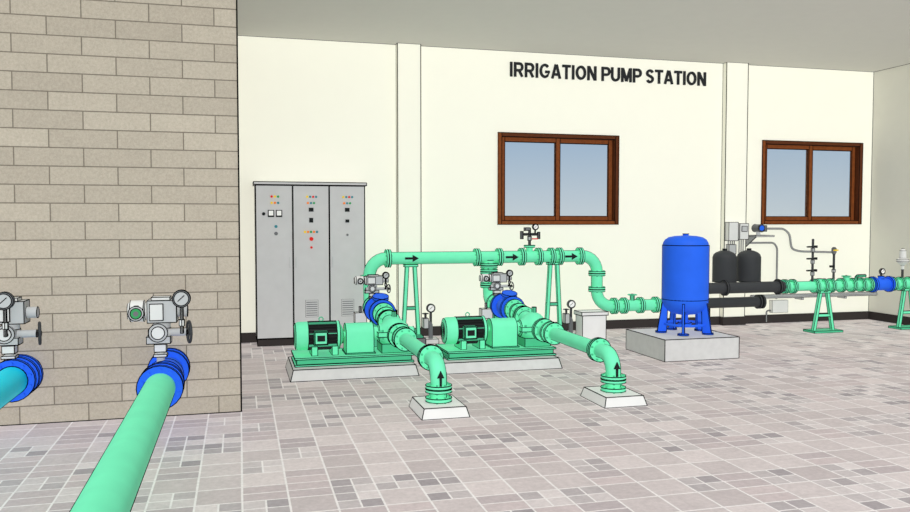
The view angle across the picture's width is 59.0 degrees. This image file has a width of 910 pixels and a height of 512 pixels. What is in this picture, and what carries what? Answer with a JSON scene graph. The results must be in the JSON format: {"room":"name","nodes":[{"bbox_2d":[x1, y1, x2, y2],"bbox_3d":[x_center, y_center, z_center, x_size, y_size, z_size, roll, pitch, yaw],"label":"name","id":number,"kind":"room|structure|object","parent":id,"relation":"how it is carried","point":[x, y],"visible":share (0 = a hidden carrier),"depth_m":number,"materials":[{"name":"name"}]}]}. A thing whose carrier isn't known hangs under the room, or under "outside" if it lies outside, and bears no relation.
{"room":"mechanical room","nodes":[
{"label":"mechanical room","id":0,"kind":"room"},
{"bbox_2d":[0,0,241,425],"bbox_3d":[-5.472,-0.743,7.842,6.514,4.012,4.184,-1,3,-15],"label":"wall","id":1,"kind":"structure","parent":0,"point":[120,179],"depth_m":6.44,"materials":[{"name":"brick"}]},
{"bbox_2d":[353,272,396,346],"bbox_3d":[-0.910,0.700,9.487,0.463,0.983,1.079,-1,3,-15],"label":"valve","id":2,"kind":"object","parent":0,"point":[376,303],"visible":0.83,"depth_m":9.75,"materials":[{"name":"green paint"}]},
{"bbox_2d":[396,43,421,333],"bbox_3d":[-0.634,-0.881,11.031,0.350,4.012,0.122,-1,3,-15],"label":"wall column","id":3,"kind":"structure","parent":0,"point":[408,56],"depth_m":10.97,"materials":[{"name":"beige paint"}]},
{"bbox_2d":[0,319,909,511],"bbox_3d":[0.501,1.452,5.172,16.610,0.150,12.600,-1,3,-15],"label":"floor","id":4,"kind":"structure","parent":0,"point":[801,421],"depth_m":5.74,"materials":[{"name":"tile"}]},
{"bbox_2d":[0,291,43,408],"bbox_3d":[-2.627,0.904,3.493,0.461,1.095,5.843,-1,3,-15],"label":"pipe","id":5,"kind":"object","parent":4,"relation":"on","point":[21,375],"visible":1,"depth_m":5.88,"materials":[{"name":"blue metal"}]},
{"bbox_2d":[69,289,192,511],"bbox_3d":[-1.593,0.892,3.769,0.461,1.095,5.843,-1,3,-15],"label":"pipe","id":6,"kind":"object","parent":4,"relation":"on","point":[114,484],"visible":1,"depth_m":4.62,"materials":[{"name":"green metal"}]},
{"bbox_2d":[253,181,366,346],"bbox_3d":[-1.896,0.093,10.547,1.442,2.105,0.422,-1,3,-15],"label":"control panel","id":7,"kind":"object","parent":4,"relation":"on","point":[310,236],"visible":0.94,"depth_m":10.34,"materials":[{"name":"grey metal"}]},
{"bbox_2d":[285,357,419,381],"bbox_3d":[-1.114,1.172,8.576,1.317,0.123,0.883,-1,3,-15],"label":"concrete plinth","id":8,"kind":"object","parent":4,"relation":"on","point":[365,371],"visible":0.72,"depth_m":8.19,"materials":[{"name":"grey concrete"}]},
{"bbox_2d":[291,310,415,367],"bbox_3d":[-1.063,0.853,8.573,1.310,0.518,0.650,-1,3,-15],"label":"pump","id":9,"kind":"object","parent":8,"relation":"on","point":[316,343],"visible":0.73,"depth_m":8.42,"materials":[{"name":"green paint"}]},
{"bbox_2d":[402,264,425,344],"bbox_3d":[-0.579,0.627,10.468,0.310,1.045,0.460,-1,3,-15],"label":"support frame","id":10,"kind":"object","parent":4,"relation":"on","point":[420,337],"visible":0.7,"depth_m":10.42,"materials":[{"name":"green paint"}]},
{"bbox_2d":[361,224,661,313],"bbox_3d":[1.047,0.197,10.764,4.625,1.259,0.425,-1,3,-15],"label":"pipe","id":11,"kind":"object","parent":10,"relation":"on","point":[488,261],"visible":0.89,"depth_m":10.77,"materials":[{"name":"green metal"}]},
{"bbox_2d":[422,304,438,343],"bbox_3d":[-0.333,0.884,10.560,0.210,0.522,0.188,-1,3,-15],"label":"pressure gauge","id":12,"kind":"object","parent":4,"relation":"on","point":[426,322],"visible":0.98,"depth_m":10.52,"materials":[{"name":"metal"}]},
{"bbox_2d":[409,394,469,420],"bbox_3d":[-0.138,1.265,6.759,0.409,0.094,0.520,-1,3,-15],"label":"concrete pad","id":13,"kind":"object","parent":4,"relation":"on","point":[424,410],"visible":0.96,"depth_m":6.56,"materials":[{"name":"grey concrete"}]},
{"bbox_2d":[388,323,451,403],"bbox_3d":[-0.342,0.963,7.508,0.259,0.456,1.817,-1,3,-15],"label":"pipe","id":14,"kind":"object","parent":13,"relation":"on","point":[430,357],"visible":1,"depth_m":6.91,"materials":[{"name":"green metal"}]},
{"bbox_2d":[444,356,562,373],"bbox_3d":[0.405,1.154,8.983,1.352,0.123,0.883,-1,3,-15],"label":"concrete plinth","id":15,"kind":"object","parent":4,"relation":"on","point":[538,362],"visible":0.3,"depth_m":8.59,"materials":[{"name":"grey concrete"}]},
{"bbox_2d":[435,306,555,360],"bbox_3d":[0.482,0.835,8.987,1.310,0.518,0.650,-1,3,-15],"label":"pump","id":16,"kind":"object","parent":15,"relation":"on","point":[465,337],"visible":0.77,"depth_m":8.83,"materials":[{"name":"green paint"}]},
{"bbox_2d":[479,270,527,318],"bbox_3d":[0.635,0.682,9.901,0.463,0.983,1.079,-1,3,-15],"label":"valve","id":17,"kind":"object","parent":4,"relation":"on","point":[498,304],"visible":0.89,"depth_m":10.14,"materials":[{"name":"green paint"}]},
{"bbox_2d":[545,262,566,330],"bbox_3d":[1.333,0.604,10.980,0.310,1.045,0.460,-1,3,-15],"label":"support frame","id":18,"kind":"object","parent":4,"relation":"on","point":[548,303],"visible":0.6,"depth_m":10.94,"materials":[{"name":"green paint"}]},
{"bbox_2d":[562,300,575,333],"bbox_3d":[1.580,0.862,11.072,0.210,0.522,0.188,-1,3,-15],"label":"pressure gauge","id":19,"kind":"object","parent":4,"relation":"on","point":[566,317],"visible":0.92,"depth_m":11.04,"materials":[{"name":"metal"}]},
{"bbox_2d":[574,309,608,338],"bbox_3d":[1.834,0.935,10.864,0.392,0.395,0.272,-1,3,-15],"label":"block","id":20,"kind":"object","parent":4,"relation":"on","point":[590,324],"visible":0.83,"depth_m":10.76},
{"bbox_2d":[580,386,647,408],"bbox_3d":[1.408,1.247,7.173,0.409,0.094,0.520,-1,3,-15],"label":"concrete pad","id":21,"kind":"object","parent":4,"relation":"on","point":[630,398],"visible":0.84,"depth_m":6.98,"materials":[{"name":"grey concrete"}]},
{"bbox_2d":[533,318,626,393],"bbox_3d":[1.204,0.945,7.922,0.259,0.456,1.817,-1,3,-15],"label":"pipe","id":22,"kind":"object","parent":21,"relation":"on","point":[598,349],"visible":1,"depth_m":7.41,"materials":[{"name":"green metal"}]},
{"bbox_2d":[626,327,739,361],"bbox_3d":[2.723,1.053,9.714,0.972,0.260,0.962,-1,3,-15],"label":"plinth","id":23,"kind":"object","parent":4,"relation":"on","point":[665,347],"visible":0.88,"depth_m":9.33,"materials":[{"name":"concrete"}]},
{"bbox_2d":[719,62,748,325],"bbox_3d":[4.278,-0.938,12.346,0.400,4.012,0.122,-1,3,-15],"label":"wall column","id":24,"kind":"structure","parent":4,"relation":"on","point":[735,75],"depth_m":12.28,"materials":[{"name":"beige paint"}]},
{"bbox_2d":[803,291,842,333],"bbox_3d":[5.317,0.798,11.616,0.490,0.603,0.250,-1,3,-15],"label":"support","id":25,"kind":"object","parent":4,"relation":"on","point":[829,314],"visible":0.97,"depth_m":11.60,"materials":[{"name":"green paint"}]},
{"bbox_2d":[888,288,909,329],"bbox_3d":[6.737,0.781,11.996,0.442,0.603,0.250,-1,3,-15],"label":"support","id":26,"kind":"object","parent":4,"relation":"on","point":[899,326],"visible":1,"depth_m":11.96,"materials":[{"name":"green paint"}]},
{"bbox_2d":[238,35,873,332],"bbox_3d":[2.035,-0.920,11.901,10.114,4.012,0.208,-1,3,-15],"label":"wall","id":27,"kind":"structure","parent":0,"point":[310,110],"depth_m":11.55,"materials":[{"name":"beige paint"}]},
{"bbox_2d":[241,311,867,342],"bbox_3d":[1.968,1.021,11.857,9.910,0.130,0.020,-1,3,-15],"label":"baseboard","id":28,"kind":"structure","parent":27,"relation":"attached to","point":[801,317],"depth_m":12.40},
{"bbox_2d":[497,132,619,224],"bbox_3d":[1.491,-1.111,11.709,1.882,1.310,0.172,-1,3,-15],"label":"window","id":29,"kind":"structure","parent":27,"relation":"in","point":[612,141],"depth_m":11.69,"materials":[{"name":"brown wood"}]},
{"bbox_2d":[510,62,705,85],"bbox_3d":[2.288,-2.658,11.781,3.126,0.208,0.023,-1,3,-15],"label":"wall sign lettering","id":30,"kind":"object","parent":27,"relation":"attached to","point":[699,77],"visible":1,"depth_m":11.75},
{"bbox_2d":[746,224,774,246],"bbox_3d":[4.675,-0.314,12.380,0.330,0.360,0.310,-1,3,-15],"label":"instrument","id":31,"kind":"object","parent":27,"relation":"attached to","point":[757,228],"visible":0.98,"depth_m":12.31,"materials":[{"name":"grey metal"}]},
{"bbox_2d":[761,140,862,223],"bbox_3d":[5.649,-1.159,12.822,1.872,1.310,0.172,-1,3,-15],"label":"window","id":32,"kind":"structure","parent":27,"relation":"in","point":[855,149],"depth_m":12.83,"materials":[{"name":"brown wood"}]},
{"bbox_2d":[750,292,876,299],"bbox_3d":[5.659,0.632,12.747,2.317,0.095,0.188,-1,3,-15],"label":"pipe rail","id":33,"kind":"object","parent":27,"relation":"attached to","point":[841,294],"visible":0.77,"depth_m":12.66,"materials":[{"name":"grey metal"}]},
{"bbox_2d":[237,0,909,71],"bbox_3d":[-0.275,-2.820,7.886,16.610,0.150,6.600,-1,3,-15],"label":"ceiling","id":34,"kind":"structure","parent":0,"point":[852,35],"depth_m":9.84,"materials":[{"name":"paint"}]},
{"bbox_2d":[655,233,713,335],"bbox_3d":[2.768,0.326,9.735,0.680,1.198,0.662,-1,3,-15],"label":"vessel","id":35,"kind":"object","parent":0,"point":[685,258],"visible":1,"depth_m":9.50,"materials":[{"name":"blue paint"}]},
{"bbox_2d":[725,222,748,253],"bbox_3d":[4.299,-0.201,12.279,0.350,0.635,0.120,-1,3,-15],"label":"junction box","id":36,"kind":"object","parent":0,"point":[734,231],"depth_m":12.24,"materials":[{"name":"grey metal"}]},
{"bbox_2d":[708,294,766,314],"bbox_3d":[3.882,0.829,11.647,1.295,0.539,0.230,-1,3,-15],"label":"pipe","id":37,"kind":"object","parent":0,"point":[758,301],"visible":0.56,"depth_m":11.64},
{"bbox_2d":[746,228,831,321],"bbox_3d":[5.235,0.293,12.652,1.655,1.478,0.089,-1,3,-15],"label":"pipe","id":38,"kind":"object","parent":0,"point":[775,306],"depth_m":12.60,"materials":[{"name":"grey metal"}]},
{"bbox_2d":[869,64,909,316],"bbox_3d":[7.673,-0.839,10.001,0.206,4.008,6.408,-1,3,-15],"label":"wall","id":39,"kind":"structure","parent":0,"point":[890,185],"depth_m":12.67,"materials":[{"name":"beige paint"}]},
{"bbox_2d":[709,268,909,295],"bbox_3d":[5.106,0.365,11.653,3.950,0.356,0.464,-1,3,-15],"label":"pipe","id":40,"kind":"object","parent":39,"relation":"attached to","point":[888,283],"visible":0.98,"depth_m":11.52,"materials":[{"name":"green metal"}]},
{"bbox_2d":[712,249,736,282],"bbox_3d":[3.867,0.142,11.551,0.344,0.498,0.344,-1,3,-15],"label":"vessel","id":41,"kind":"object","parent":40,"relation":"attached to","point":[724,262],"visible":0.91,"depth_m":11.42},
{"bbox_2d":[737,248,760,281],"bbox_3d":[4.253,0.138,11.654,0.344,0.498,0.344,-1,3,-15],"label":"vessel","id":42,"kind":"object","parent":40,"relation":"attached to","point":[748,261],"visible":0.88,"depth_m":11.52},
{"bbox_2d":[806,239,817,281],"bbox_3d":[5.111,0.061,11.529,0.155,0.611,0.058,-1,3,-15],"label":"instrument manifold","id":43,"kind":"object","parent":40,"relation":"attached to","point":[812,259],"visible":1,"depth_m":11.52,"materials":[{"name":"grey metal"}]},
{"bbox_2d":[829,247,838,278],"bbox_3d":[5.462,0.117,11.622,0.100,0.491,0.083,-1,3,-15],"label":"instrument manifold","id":44,"kind":"object","parent":40,"relation":"attached to","point":[834,250],"visible":1,"depth_m":11.61,"materials":[{"name":"grey metal"}]},
{"bbox_2d":[896,248,908,276],"bbox_3d":[6.640,0.118,11.941,0.176,0.461,0.176,-1,3,-15],"label":"instrument manifold","id":45,"kind":"object","parent":40,"relation":"attached to","point":[902,260],"visible":1,"depth_m":11.91,"materials":[{"name":"grey metal"}]},
{"bbox_2d":[868,311,909,324],"bbox_3d":[7.572,1.099,10.047,0.020,0.130,6.380,-1,3,-15],"label":"baseboard","id":46,"kind":"structure","parent":39,"relation":"attached to","point":[890,318],"depth_m":12.75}
]}

